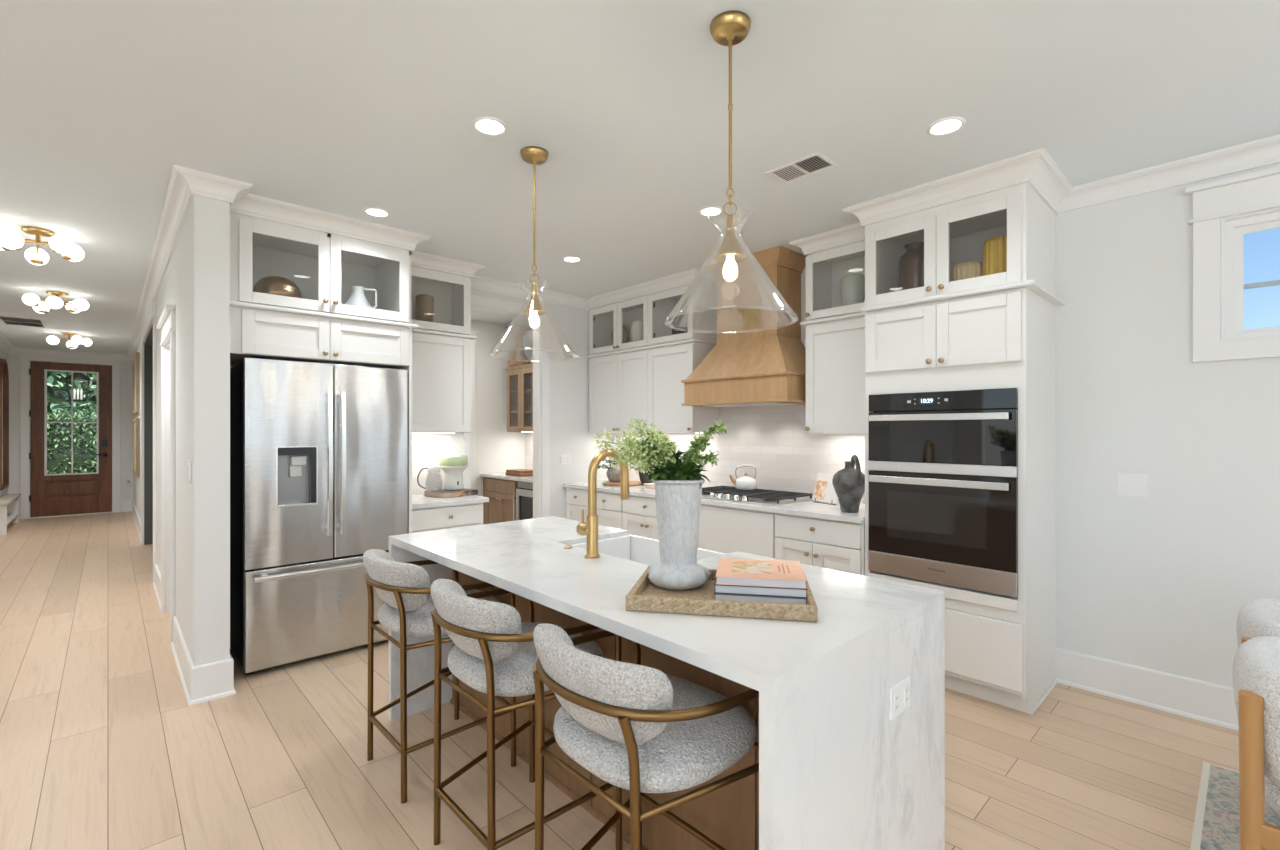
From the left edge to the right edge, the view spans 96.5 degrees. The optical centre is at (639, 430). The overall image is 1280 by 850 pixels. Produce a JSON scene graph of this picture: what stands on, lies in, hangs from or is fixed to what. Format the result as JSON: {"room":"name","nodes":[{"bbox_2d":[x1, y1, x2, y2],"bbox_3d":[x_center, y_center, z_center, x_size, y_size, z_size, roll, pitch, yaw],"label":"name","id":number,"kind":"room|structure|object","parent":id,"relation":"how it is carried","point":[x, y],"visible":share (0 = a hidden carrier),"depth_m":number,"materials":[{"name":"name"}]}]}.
{"room":"kitchen","nodes":[
{"label":"kitchen","id":0,"kind":"room"},
{"bbox_2d":[0,348,7,496],"bbox_3d":[-6.560,0.043,5.266,0.120,2.715,10.050,0,0,-43],"label":"wall","id":1,"kind":"structure","parent":0,"point":[3,355],"depth_m":8.59,"materials":[{"name":"white paint"}]},
{"bbox_2d":[0,359,8,489],"bbox_3d":[-9.326,-0.107,8.361,0.048,1.895,0.810,0,0,-43],"label":"wall mirror","id":2,"kind":"object","parent":1,"relation":"attached to","point":[4,376],"visible":1,"depth_m":8.52,"materials":[{"name":"brown wood"}]},
{"bbox_2d":[2,366,5,485],"bbox_3d":[-9.337,-0.107,8.351,0.017,1.815,0.730,0,0,-43],"label":"mirror glass","id":3,"kind":"object","parent":2,"relation":"attached to","point":[3,367],"depth_m":8.44,"materials":[{"name":"brown"}]},
{"bbox_2d":[0,334,131,360],"bbox_3d":[-6.018,-1.266,5.854,1.475,0.098,9.930,0,0,-43],"label":"trim","id":4,"kind":"structure","parent":1,"relation":"attached to","point":[5,344],"depth_m":9.32,"materials":[{"name":"white paint"}]},
{"bbox_2d":[8,354,132,518],"bbox_3d":[-9.397,0.043,9.594,1.870,2.715,0.150,0,0,-43],"label":"wall","id":5,"kind":"structure","parent":0,"point":[13,359],"depth_m":9.88,"materials":[{"name":"white paint"}]},
{"bbox_2d":[29,361,111,518],"bbox_3d":[-9.456,0.138,9.508,0.979,2.525,0.195,0,0,-43],"label":"door","id":6,"kind":"structure","parent":5,"relation":"in","point":[66,494],"depth_m":9.47,"materials":[{"name":"brown wood"}]},
{"bbox_2d":[19,354,121,518],"bbox_3d":[-9.455,0.093,9.518,1.210,2.615,0.182,0,0,-43],"label":"trim","id":7,"kind":"structure","parent":5,"relation":"attached to","point":[25,360],"depth_m":9.27,"materials":[{"name":"white paint"}]},
{"bbox_2d":[133,195,229,665],"bbox_3d":[-5.526,0.043,6.517,0.150,2.715,9.630,0,0,-43],"label":"wall","id":8,"kind":"structure","parent":0,"point":[196,280],"depth_m":3.02,"materials":[{"name":"white paint"}]},
{"bbox_2d":[133,352,139,414],"bbox_3d":[-7.514,-0.680,8.512,0.039,0.840,1.500,0,0,-43],"label":"picture frame","id":9,"kind":"object","parent":8,"relation":"attached to","point":[136,361],"visible":1,"depth_m":7.98,"materials":[{"name":"brown wood"}]},
{"bbox_2d":[133,418,139,476],"bbox_3d":[-7.514,0.230,8.512,0.039,0.820,1.500,0,0,-43],"label":"picture frame","id":10,"kind":"object","parent":8,"relation":"attached to","point":[136,422],"visible":1,"depth_m":7.98,"materials":[{"name":"brown wood"}]},
{"bbox_2d":[144,324,152,544],"bbox_3d":[-5.245,0.165,6.218,0.149,2.471,2.352,0,0,-43],"label":"lining","id":11,"kind":"object","parent":8,"relation":"attached to","point":[148,345],"visible":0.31,"depth_m":7.04,"materials":[{"name":"grey paint"}]},
{"bbox_2d":[141,299,155,582],"bbox_3d":[-5.309,0.098,6.159,0.022,2.605,2.540,0,0,-43],"label":"trim","id":12,"kind":"structure","parent":8,"relation":"attached to","point":[151,318],"depth_m":5.32,"materials":[{"name":"white paint"}]},
{"bbox_2d":[153,564,160,609],"bbox_3d":[-4.090,1.307,4.848,0.026,0.186,1.030,0,0,-43],"label":"baseboard","id":13,"kind":"structure","parent":8,"relation":"attached to","point":[157,576],"depth_m":4.89,"materials":[{"name":"white paint"}]},
{"bbox_2d":[156,304,175,641],"bbox_3d":[-3.410,0.288,4.101,0.048,2.225,1.039,0,0,-43],"label":"trim","id":14,"kind":"structure","parent":8,"relation":"attached to","point":[166,323],"depth_m":3.78,"materials":[{"name":"white paint"}]},
{"bbox_2d":[166,340,169,612],"bbox_3d":[-3.337,0.370,4.169,0.149,2.061,0.792,0,0,-43],"label":"lining","id":15,"kind":"object","parent":8,"relation":"attached to","point":[168,343],"visible":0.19,"depth_m":4.40,"materials":[{"name":"white paint"}]},
{"bbox_2d":[127,165,251,360],"bbox_3d":[-5.495,-1.266,6.485,0.326,0.098,9.718,0,0,-43],"label":"trim","id":16,"kind":"structure","parent":8,"relation":"attached to","point":[184,183],"depth_m":3.32,"materials":[{"name":"white paint"}]},
{"bbox_2d":[171,616,235,705],"bbox_3d":[-2.613,1.307,3.391,0.202,0.186,1.136,0,0,-43],"label":"baseboard","id":17,"kind":"object","parent":8,"relation":"attached to","point":[214,680],"visible":0.92,"depth_m":3.01,"materials":[{"name":"white paint"}]},
{"bbox_2d":[230,289,612,517],"bbox_3d":[-1.560,0.043,4.874,3.414,2.715,0.120,0,0,-43],"label":"wall","id":18,"kind":"structure","parent":0,"point":[570,434],"depth_m":5.58,"materials":[{"name":"white paint"}]},
{"bbox_2d":[412,434,451,494],"bbox_3d":[-1.793,0.262,4.568,0.596,0.494,0.012,0,0,-43],"label":"backsplash","id":19,"kind":"structure","parent":18,"relation":"attached to","point":[427,449],"depth_m":4.63,"materials":[{"name":"tile"}]},
{"bbox_2d":[411,251,485,433],"bbox_3d":[-1.622,-0.647,4.460,0.699,1.336,0.398,0,0,-43],"label":"upper cabinet","id":20,"kind":"object","parent":18,"relation":"attached to","point":[441,348],"depth_m":4.42,"materials":[{"name":"white paint"}]},
{"bbox_2d":[416,294,433,321],"bbox_3d":[-1.685,-0.941,4.471,0.136,0.235,0.136,0,0,-43],"label":"vase","id":21,"kind":"object","parent":20,"relation":"in","point":[424,302],"visible":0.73,"depth_m":4.42,"materials":[{"name":"ceramic"}]},
{"bbox_2d":[463,295,549,517],"bbox_3d":[-1.221,0.118,5.177,0.867,2.565,0.140,0,0,-43],"label":"trim","id":22,"kind":"structure","parent":18,"relation":"attached to","point":[541,334],"depth_m":5.39,"materials":[{"name":"white paint"}]},
{"bbox_2d":[471,275,590,310],"bbox_3d":[-0.895,-1.266,5.352,1.788,0.098,0.088,0,0,-43],"label":"trim","id":23,"kind":"structure","parent":18,"relation":"attached to","point":[479,283],"depth_m":5.21,"materials":[{"name":"white paint"}]},
{"bbox_2d":[471,320,525,496],"bbox_3d":[-2.438,0.043,6.422,2.588,2.715,0.120,0,0,-43],"label":"wall","id":24,"kind":"structure","parent":0,"point":[498,450],"depth_m":6.95,"materials":[{"name":"white paint"}]},
{"bbox_2d":[471,330,477,489],"bbox_3d":[-2.302,0.105,6.442,1.014,2.590,0.035,0,0,-43],"label":"trim","id":25,"kind":"structure","parent":24,"relation":"attached to","point":[473,332],"depth_m":6.75,"materials":[{"name":"white paint"}]},
{"bbox_2d":[0,511,1238,849],"bbox_3d":[-2.905,1.430,3.375,7.850,0.060,18.300,0,0,-43],"label":"floor","id":26,"kind":"structure","parent":0,"point":[103,747],"depth_m":2.46,"materials":[{"name":"brown wood"}]},
{"bbox_2d":[0,493,20,534],"bbox_3d":[-9.079,1.180,8.182,0.160,0.440,1.550,0,0,-43],"label":"bench","id":27,"kind":"object","parent":26,"relation":"on","point":[9,503],"visible":1,"depth_m":8.16,"materials":[{"name":"beige wood"}]},
{"bbox_2d":[230,358,407,675],"bbox_3d":[-2.090,0.492,3.736,0.909,1.815,0.764,0,0,-43],"label":"refrigerator","id":28,"kind":"object","parent":26,"relation":"on","point":[319,451],"visible":0.85,"depth_m":3.45,"materials":[{"name":"silver metal"}]},
{"bbox_2d":[230,193,429,533],"bbox_3d":[-2.091,0.042,3.763,1.114,2.715,0.778,0,0,-43],"label":"tall cabinet","id":29,"kind":"object","parent":26,"relation":"on","point":[325,254],"visible":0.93,"depth_m":3.55,"materials":[{"name":"white paint"}]},
{"bbox_2d":[252,276,301,297],"bbox_3d":[-2.202,-0.862,3.470,0.258,0.144,0.258,0,0,-43],"label":"bronze bowl","id":30,"kind":"object","parent":29,"relation":"in","point":[276,285],"visible":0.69,"depth_m":3.38,"materials":[{"name":"brown metal"}]},
{"bbox_2d":[345,286,376,307],"bbox_3d":[-1.867,-0.872,3.796,0.206,0.165,0.192,0,0,-43],"label":"ceramic jug","id":31,"kind":"object","parent":29,"relation":"in","point":[357,298],"visible":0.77,"depth_m":3.76,"materials":[{"name":"grey ceramic"}]},
{"bbox_2d":[363,549,515,803],"bbox_3d":[-0.877,0.950,2.429,0.536,0.900,0.572,0,0,-43],"label":"bar stool","id":32,"kind":"object","parent":26,"relation":"on","point":[404,588],"visible":0.73,"depth_m":2.23,"materials":[{"name":"white fabric"}]},
{"bbox_2d":[412,503,482,532],"bbox_3d":[-1.590,0.973,4.354,0.601,0.854,0.598,0,0,-43],"label":"base cabinet","id":33,"kind":"object","parent":26,"relation":"on","point":[454,516],"visible":0.19,"depth_m":4.16,"materials":[{"name":"white paint"}]},
{"bbox_2d":[412,494,488,508],"bbox_3d":[-1.584,0.527,4.369,0.631,0.034,0.583,0,0,-43],"label":"countertop","id":34,"kind":"structure","parent":33,"relation":"on","point":[419,501],"depth_m":4.23,"materials":[{"name":"stone"}]},
{"bbox_2d":[424,488,477,497],"bbox_3d":[-1.495,0.489,4.524,0.255,0.040,0.316,0,0,36],"label":"serving tray","id":35,"kind":"object","parent":34,"relation":"on","point":[443,493],"visible":0.96,"depth_m":4.44,"materials":[{"name":"brown wood"}]},
{"bbox_2d":[440,455,467,489],"bbox_3d":[-1.497,0.331,4.592,0.218,0.277,0.218,0,0,-43],"label":"coffee canister","id":36,"kind":"object","parent":35,"relation":"on","point":[453,466],"visible":0.99,"depth_m":4.52,"materials":[{"name":"white ceramic"}]},
{"bbox_2d":[483,477,517,523],"bbox_3d":[-1.411,0.973,6.742,0.646,0.854,0.790,0,0,-43],"label":"base cabinet","id":37,"kind":"object","parent":26,"relation":"on","point":[499,508],"visible":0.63,"depth_m":6.54,"materials":[{"name":"brown wood"}]},
{"bbox_2d":[480,472,532,482],"bbox_3d":[-1.137,0.527,6.458,0.631,0.034,1.599,0,0,-43],"label":"countertop","id":38,"kind":"structure","parent":37,"relation":"on","point":[501,475],"depth_m":6.40,"materials":[{"name":"stone"}]},
{"bbox_2d":[513,481,532,520],"bbox_3d":[-0.946,0.964,6.223,0.668,0.833,0.595,0,0,-43],"label":"beverage fridge","id":39,"kind":"object","parent":26,"relation":"on","point":[524,493],"visible":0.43,"depth_m":6.14,"materials":[{"name":"black metal"}]},
{"bbox_2d":[431,579,621,849],"bbox_3d":[-0.417,0.950,1.935,0.536,0.900,0.572,0,0,-43],"label":"bar stool","id":40,"kind":"object","parent":26,"relation":"on","point":[494,653],"visible":0.88,"depth_m":1.75,"materials":[{"name":"white fabric"}]},
{"bbox_2d":[566,487,623,528],"bbox_3d":[-0.225,0.973,5.453,0.666,0.854,0.848,0,0,-43],"label":"base cabinet","id":41,"kind":"object","parent":26,"relation":"on","point":[610,512],"visible":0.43,"depth_m":5.16,"materials":[{"name":"white paint"}]},
{"bbox_2d":[623,495,658,539],"bbox_3d":[0.270,0.973,4.923,0.666,0.854,0.598,0,0,-43],"label":"base cabinet","id":42,"kind":"object","parent":26,"relation":"on","point":[640,513],"visible":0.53,"depth_m":4.76,"materials":[{"name":"white paint"}]},
{"bbox_2d":[533,623,758,849],"bbox_3d":[0.009,0.950,1.478,0.536,0.900,0.572,0,0,-43],"label":"bar stool","id":43,"kind":"object","parent":26,"relation":"on","point":[639,729],"visible":0.92,"depth_m":1.30,"materials":[{"name":"white fabric"}]},
{"bbox_2d":[389,516,944,849],"bbox_3d":[-0.125,0.950,2.297,0.956,0.901,2.192,0,0,-43],"label":"kitchen island","id":44,"kind":"object","parent":26,"relation":"on","point":[835,772],"depth_m":1.63,"materials":[{"name":"stone"}]},
{"bbox_2d":[576,448,628,558],"bbox_3d":[-0.147,0.291,2.387,0.228,0.438,0.105,0,0,-43],"label":"faucet","id":45,"kind":"object","parent":44,"relation":"on","point":[590,528],"visible":0.91,"depth_m":2.31,"materials":[{"name":"gold metal"}]},
{"bbox_2d":[571,535,725,565],"bbox_3d":[0.020,0.651,2.530,0.464,0.238,0.691,0,0,-43],"label":"sink","id":46,"kind":"object","parent":44,"relation":"in","point":[639,549],"visible":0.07,"depth_m":2.83,"materials":[{"name":"white ceramic"}]},
{"bbox_2d":[626,566,817,621],"bbox_3d":[0.251,0.488,1.748,0.524,0.042,0.370,0,0,11],"label":"serving tray","id":47,"kind":"object","parent":44,"relation":"on","point":[645,596],"visible":0.66,"depth_m":1.58,"materials":[{"name":"beige wicker"}]},
{"bbox_2d":[647,478,709,589],"bbox_3d":[0.127,0.326,1.855,0.205,0.344,0.207,0,0,-3],"label":"vase","id":48,"kind":"object","parent":47,"relation":"on","point":[678,503],"visible":0.98,"depth_m":1.79,"materials":[{"name":"ceramic"}]},
{"bbox_2d":[592,417,727,488],"bbox_3d":[0.063,0.081,1.850,0.449,0.258,0.204,0,0,11],"label":"greenery","id":49,"kind":"object","parent":48,"relation":"in","point":[657,454],"visible":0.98,"depth_m":1.82,"materials":[{"name":"green plant"}]},
{"bbox_2d":[714,593,806,604],"bbox_3d":[0.367,0.485,1.752,0.262,0.027,0.245,0,0,11],"label":"book","id":50,"kind":"object","parent":47,"relation":"on","point":[772,599],"visible":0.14,"depth_m":1.63,"materials":[{"name":"grey paper"}]},
{"bbox_2d":[714,577,807,597],"bbox_3d":[0.367,0.459,1.752,0.262,0.026,0.240,0,0,11],"label":"book","id":51,"kind":"object","parent":50,"relation":"on","point":[721,589],"visible":0.27,"depth_m":1.64,"materials":[{"name":"grey paper"}]},
{"bbox_2d":[716,558,806,588],"bbox_3d":[0.368,0.433,1.754,0.256,0.024,0.243,0,0,10],"label":"book","id":52,"kind":"object","parent":51,"relation":"on","point":[730,571],"visible":1,"depth_m":1.69,"materials":[{"name":"orange paper"}]},
{"bbox_2d":[731,561,771,573],"bbox_3d":[0.345,0.421,1.769,0.120,0.001,0.150,0,0,10],"label":"picture","id":53,"kind":"object","parent":52,"relation":"on","point":[737,567],"depth_m":1.76},
{"bbox_2d":[890,676,909,720],"bbox_3d":[0.723,0.740,1.583,0.127,0.084,0.009,0,0,-43],"label":"power outlet","id":54,"kind":"object","parent":44,"relation":"attached to","point":[900,693],"visible":1,"depth_m":1.57,"materials":[{"name":"white plastic"}]},
{"bbox_2d":[698,504,775,557],"bbox_3d":[0.795,0.973,4.359,0.666,0.854,0.939,0,0,-43],"label":"base cabinet","id":55,"kind":"object","parent":26,"relation":"on","point":[726,530],"visible":0.04,"depth_m":4.04,"materials":[{"name":"white paint"}]},
{"bbox_2d":[775,513,864,575],"bbox_3d":[1.324,0.973,3.792,0.666,0.854,0.608,0,0,-43],"label":"base cabinet","id":56,"kind":"object","parent":26,"relation":"on","point":[824,543],"visible":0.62,"depth_m":3.56,"materials":[{"name":"white paint"}]},
{"bbox_2d":[563,480,864,523],"bbox_3d":[0.514,0.527,4.671,0.651,0.034,3.001,0,0,-43],"label":"countertop","id":57,"kind":"structure","parent":56,"relation":"on","point":[809,508],"depth_m":3.91,"materials":[{"name":"stone"}]},
{"bbox_2d":[701,486,812,505],"bbox_3d":[0.809,0.487,4.376,0.520,0.046,0.870,0,0,-43],"label":"gas cooktop","id":58,"kind":"object","parent":57,"relation":"in","point":[729,493],"visible":0.82,"depth_m":4.23,"materials":[{"name":"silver metal"}]},
{"bbox_2d":[729,464,756,489],"bbox_3d":[0.831,0.364,4.525,0.187,0.198,0.180,0,0,-43],"label":"kettle","id":59,"kind":"object","parent":58,"relation":"on","point":[745,482],"visible":1,"depth_m":4.48,"materials":[{"name":"white ceramic"}]},
{"bbox_2d":[832,455,864,512],"bbox_3d":[1.323,0.329,3.604,0.208,0.361,0.208,0,0,-43],"label":"jug","id":60,"kind":"object","parent":57,"relation":"on","point":[848,483],"visible":0.98,"depth_m":3.54,"materials":[{"name":"grey ceramic"}]},
{"bbox_3d":[1.330,0.412,4.025,0.185,0.190,0.205,0,0,-43],"label":"cookbook stand","id":61,"kind":"object","parent":57,"relation":"on","visible":0},
{"bbox_2d":[813,472,838,503],"bbox_3d":[1.316,0.398,4.001,0.068,0.200,0.240,0,0,-26],"label":"cookbook","id":62,"kind":"object","parent":61,"relation":"on","point":[824,491],"visible":0.86,"depth_m":4.01,"materials":[{"name":"beige paper"}]},
{"bbox_2d":[814,480,827,499],"bbox_3d":[1.279,0.418,4.045,0.036,0.128,0.102,0,0,-26],"label":"photo","id":63,"kind":"object","parent":62,"relation":"attached to","point":[821,488],"depth_m":4.04},
{"bbox_2d":[842,148,1072,714],"bbox_3d":[1.796,0.042,3.255,0.711,2.715,0.997,0,0,-43],"label":"tall cabinet","id":64,"kind":"object","parent":26,"relation":"on","point":[998,330],"visible":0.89,"depth_m":2.99,"materials":[{"name":"white paint"}]},
{"bbox_2d":[899,242,923,290],"bbox_3d":[1.615,-0.937,3.343,0.184,0.300,0.184,0,0,-43],"label":"glass jar","id":65,"kind":"object","parent":64,"relation":"in","point":[911,263],"visible":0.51,"depth_m":3.28,"materials":[{"name":"brown"}]},
{"bbox_2d":[868,388,1017,596],"bbox_3d":[1.774,0.301,3.237,0.592,1.022,0.742,0,0,-43],"label":"wall oven","id":66,"kind":"object","parent":64,"relation":"in","point":[943,482],"visible":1,"depth_m":3.02,"materials":[{"name":"black glass"}]},
{"bbox_2d":[951,261,982,280],"bbox_3d":[1.793,-0.847,3.122,0.167,0.120,0.165,0,0,-43],"label":"ribbed vase","id":67,"kind":"object","parent":64,"relation":"in","point":[965,270],"visible":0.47,"depth_m":3.06,"materials":[{"name":"beige ceramic"}]},
{"bbox_2d":[983,235,1006,275],"bbox_3d":[1.889,-0.894,2.990,0.163,0.215,0.160,0,0,-43],"label":"ribbed vase","id":68,"kind":"object","parent":64,"relation":"in","point":[995,248],"visible":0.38,"depth_m":2.94,"materials":[{"name":"yellow ceramic"}]},
{"bbox_2d":[1190,762,1279,849],"bbox_3d":[2.444,1.395,0.597,2.391,0.008,2.742,0,0,-43],"label":"area rug","id":69,"kind":"object","parent":26,"relation":"on","point":[1217,816],"visible":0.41,"depth_m":2.08,"materials":[{"name":"beige carpet"}]},
{"bbox_2d":[1233,636,1279,849],"bbox_3d":[1.905,1.007,1.475,0.520,0.770,0.525,0,0,-43],"label":"dining chair","id":70,"kind":"object","parent":69,"relation":"on","point":[1256,665],"visible":1,"depth_m":1.48,"materials":[{"name":"white fabric"}]},
{"bbox_2d":[1236,599,1279,647],"bbox_3d":[2.322,1.007,1.863,0.520,0.770,0.525,0,0,-43],"label":"dining chair","id":71,"kind":"object","parent":69,"relation":"on","point":[1257,617],"visible":0.26,"depth_m":1.96,"materials":[{"name":"white fabric"}]},
{"bbox_2d":[0,0,1279,354],"bbox_3d":[-2.905,-1.365,3.375,7.850,0.100,18.300,0,0,-43],"label":"ceiling","id":72,"kind":"structure","parent":0,"point":[339,107],"depth_m":2.33,"materials":[{"name":"white paint"}]},
{"bbox_2d":[0,316,46,327],"bbox_3d":[-7.434,-1.312,6.878,0.360,0.006,0.700,0,0,-43],"label":"ceiling vent","id":73,"kind":"object","parent":72,"relation":"in","point":[6,320],"visible":1,"depth_m":6.85,"materials":[{"name":"white plastic"}]},
{"bbox_2d":[0,226,84,264],"bbox_3d":[-3.953,-1.220,3.745,0.445,0.187,0.500,0,0,-43],"label":"flush light","id":74,"kind":"object","parent":72,"relation":"attached to","point":[10,240],"visible":1,"depth_m":3.71,"materials":[{"name":"white glass"}]},
{"bbox_2d":[22,291,88,313],"bbox_3d":[-5.531,-1.220,5.415,0.446,0.187,0.496,0,0,-43],"label":"flush light","id":75,"kind":"object","parent":72,"relation":"attached to","point":[53,302],"visible":1,"depth_m":5.42,"materials":[{"name":"white glass"}]},
{"bbox_2d":[46,332,91,348],"bbox_3d":[-7.692,-1.220,7.700,0.444,0.187,0.474,0,0,-43],"label":"flush light","id":76,"kind":"object","parent":72,"relation":"attached to","point":[73,343],"visible":1,"depth_m":7.62,"materials":[{"name":"white glass"}]},
{"bbox_2d":[363,207,389,217],"bbox_3d":[-1.579,-1.310,3.429,0.148,0.009,0.148,0,0,-43],"label":"recessed light","id":77,"kind":"object","parent":72,"relation":"in","point":[372,211],"visible":1,"depth_m":3.43,"materials":[{"name":"white plastic"}]},
{"bbox_2d":[472,117,507,135],"bbox_3d":[-0.647,-1.310,2.462,0.148,0.009,0.148,0,0,-43],"label":"recessed light","id":78,"kind":"object","parent":72,"relation":"in","point":[490,126],"visible":1,"depth_m":2.46,"materials":[{"name":"white plastic"}]},
{"bbox_2d":[488,146,579,361],"bbox_3d":[-0.499,-0.833,2.699,0.426,0.963,0.426,0,0,-43],"label":"pendant light","id":79,"kind":"object","parent":72,"relation":"hanging from","point":[534,155],"visible":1,"depth_m":2.68,"materials":[{"name":"gold metal"}]},
{"bbox_2d":[665,10,797,333],"bbox_3d":[0.292,-0.833,1.850,0.426,0.963,0.426,0,0,-43],"label":"pendant light","id":80,"kind":"object","parent":72,"relation":"hanging from","point":[728,28],"visible":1,"depth_m":1.83,"materials":[{"name":"gold metal"}]},
{"bbox_2d":[765,152,836,183],"bbox_3d":[0.805,-1.312,2.858,0.185,0.006,0.295,0,0,-43],"label":"ceiling vent","id":81,"kind":"object","parent":72,"relation":"in","point":[816,162],"visible":1,"depth_m":2.85,"materials":[{"name":"white plastic"}]},
{"bbox_2d":[927,117,965,135],"bbox_3d":[1.319,-1.310,2.462,0.148,0.009,0.148,0,0,-43],"label":"recessed light","id":82,"kind":"object","parent":72,"relation":"in","point":[945,126],"visible":1,"depth_m":2.46,"materials":[{"name":"white plastic"}]},
{"bbox_2d":[526,163,1279,687],"bbox_3d":[2.265,0.043,3.375,0.140,2.715,11.050,0,0,-43],"label":"wall","id":83,"kind":"structure","parent":0,"point":[1161,581],"depth_m":2.91,"materials":[{"name":"white paint"}]},
{"bbox_2d":[505,363,532,431],"bbox_3d":[-1.181,-0.379,6.681,0.368,0.778,1.005,0,0,-43],"label":"wall cabinet","id":84,"kind":"object","parent":83,"relation":"attached to","point":[519,378],"visible":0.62,"depth_m":6.89,"materials":[{"name":"brown wood"}]},
{"bbox_2d":[505,326,532,366],"bbox_3d":[-1.467,-0.991,6.943,0.340,0.519,0.340,0,0,-43],"label":"urn","id":85,"kind":"object","parent":84,"relation":"on","point":[519,332],"visible":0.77,"depth_m":6.87,"materials":[{"name":"beige ceramic"}]},
{"bbox_2d":[525,432,532,469],"bbox_3d":[-0.908,0.262,6.668,0.011,0.494,1.595,0,0,-43],"label":"backsplash","id":86,"kind":"structure","parent":83,"relation":"attached to","point":[528,435],"depth_m":7.18,"materials":[{"name":"tile"}]},
{"bbox_2d":[588,283,648,433],"bbox_3d":[-0.122,-0.644,5.519,0.403,1.343,0.854,0,0,-43],"label":"upper cabinet","id":87,"kind":"object","parent":83,"relation":"attached to","point":[618,370],"visible":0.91,"depth_m":5.45,"materials":[{"name":"white paint"}]},
{"bbox_2d":[631,320,642,341],"bbox_3d":[-0.006,-0.936,5.434,0.170,0.225,0.170,0,0,-43],"label":"vase","id":88,"kind":"object","parent":87,"relation":"in","point":[637,325],"visible":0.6,"depth_m":5.37,"materials":[{"name":"white ceramic"}]},
{"bbox_2d":[642,268,718,433],"bbox_3d":[0.381,-0.644,4.978,0.403,1.343,0.623,0,0,-43],"label":"upper cabinet","id":89,"kind":"object","parent":83,"relation":"attached to","point":[671,358],"visible":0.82,"depth_m":4.89,"materials":[{"name":"white paint"}]},
{"bbox_2d":[613,404,864,503],"bbox_3d":[0.749,0.135,4.891,0.011,0.749,3.002,0,0,-43],"label":"backsplash","id":90,"kind":"structure","parent":83,"relation":"attached to","point":[774,440],"depth_m":4.56,"materials":[{"name":"tile"}]},
{"bbox_2d":[681,246,806,406],"bbox_3d":[0.855,-0.755,4.402,0.523,1.117,0.981,0,0,-43],"label":"range hood","id":91,"kind":"object","parent":83,"relation":"attached to","point":[762,361],"visible":0.81,"depth_m":4.26,"materials":[{"name":"brown wood"}]},
{"bbox_2d":[789,223,864,434],"bbox_3d":[1.403,-0.644,3.881,0.403,1.343,0.633,0,0,-43],"label":"upper cabinet","id":92,"kind":"object","parent":83,"relation":"attached to","point":[835,332],"visible":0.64,"depth_m":3.84,"materials":[{"name":"white paint"}]},
{"bbox_2d":[840,274,864,305],"bbox_3d":[1.438,-0.934,3.855,0.164,0.220,0.164,0,0,-43],"label":"glass vase","id":93,"kind":"object","parent":92,"relation":"in","point":[852,288],"visible":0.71,"depth_m":3.79,"materials":[{"name":"grey"}]},
{"bbox_2d":[1117,473,1147,497],"bbox_3d":[2.548,0.281,2.957,0.016,0.118,0.123,0,0,-43],"label":"light switch","id":94,"kind":"object","parent":83,"relation":"attached to","point":[1133,485],"visible":1,"depth_m":2.96,"materials":[{"name":"white plastic"}]},
{"bbox_2d":[1055,648,1238,730],"bbox_3d":[4.096,1.307,1.289,0.026,0.186,5.202,0,0,-43],"label":"baseboard","id":95,"kind":"structure","parent":83,"relation":"attached to","point":[1203,701],"depth_m":2.90,"materials":[{"name":"white paint"}]},
{"bbox_2d":[1058,134,1279,212],"bbox_3d":[4.073,-1.266,1.268,0.088,0.098,5.202,0,0,-43],"label":"trim","id":96,"kind":"structure","parent":83,"relation":"attached to","point":[1265,151],"depth_m":2.81,"materials":[{"name":"white paint"}]},
{"bbox_2d":[1185,166,1279,362],"bbox_3d":[3.165,-0.761,2.299,0.090,0.852,1.400,0,0,-43],"label":"trim","id":97,"kind":"structure","parent":83,"relation":"attached to","point":[1256,193],"depth_m":2.72,"materials":[{"name":"white paint"}]},
{"bbox_2d":[1224,212,1279,338],"bbox_3d":[3.214,-0.720,2.349,0.070,0.590,1.155,0,0,-43],"label":"window","id":98,"kind":"structure","parent":83,"relation":"in","point":[1234,230],"depth_m":2.72,"materials":[{"name":"white paint"}]},
{"bbox_3d":[-9.816,-1.370,10.536,5.000,0.060,1.800,0,0,-43],"label":"ceiling","id":99,"kind":"structure","parent":0,"visible":0},
{"bbox_2d":[65,372,91,401],"bbox_3d":[-10.245,-0.938,10.409,0.380,0.805,0.380,0,0,-43],"label":"lantern","id":100,"kind":"object","parent":99,"relation":"hanging from","point":[76,376],"visible":0.74,"depth_m":10.37,"materials":[{"name":"black metal"}]},
{"bbox_2d":[65,372,91,379],"bbox_3d":[-10.245,-1.025,10.409,0.269,0.150,0.269,0,0,2],"label":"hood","id":101,"kind":"object","parent":100,"relation":"attached to","point":[76,376],"depth_m":10.34,"materials":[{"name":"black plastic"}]},
{"label":"outside","id":102,"kind":"structure","parent":0,"visible":0},
{"bbox_3d":[-16.190,1.585,17.377,28.000,0.130,20.500,0,0,-43],"label":"ground","id":103,"kind":"structure","parent":102,"visible":0},
{"bbox_2d":[47,402,96,473],"bbox_3d":[-14.305,0.337,14.566,6.172,2.598,1.577,0,0,-43],"label":"clipped hedge","id":104,"kind":"object","parent":103,"relation":"on","point":[58,434],"visible":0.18,"depth_m":14.20,"materials":[{"name":"green plant"}]},
{"bbox_2d":[47,371,96,417],"bbox_3d":[-19.134,-5.039,18.792,14.686,13.782,4.006,0,0,-43],"label":"tree","id":105,"kind":"object","parent":103,"relation":"on","point":[57,395],"visible":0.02,"depth_m":18.19,"materials":[{"name":"green plant"}]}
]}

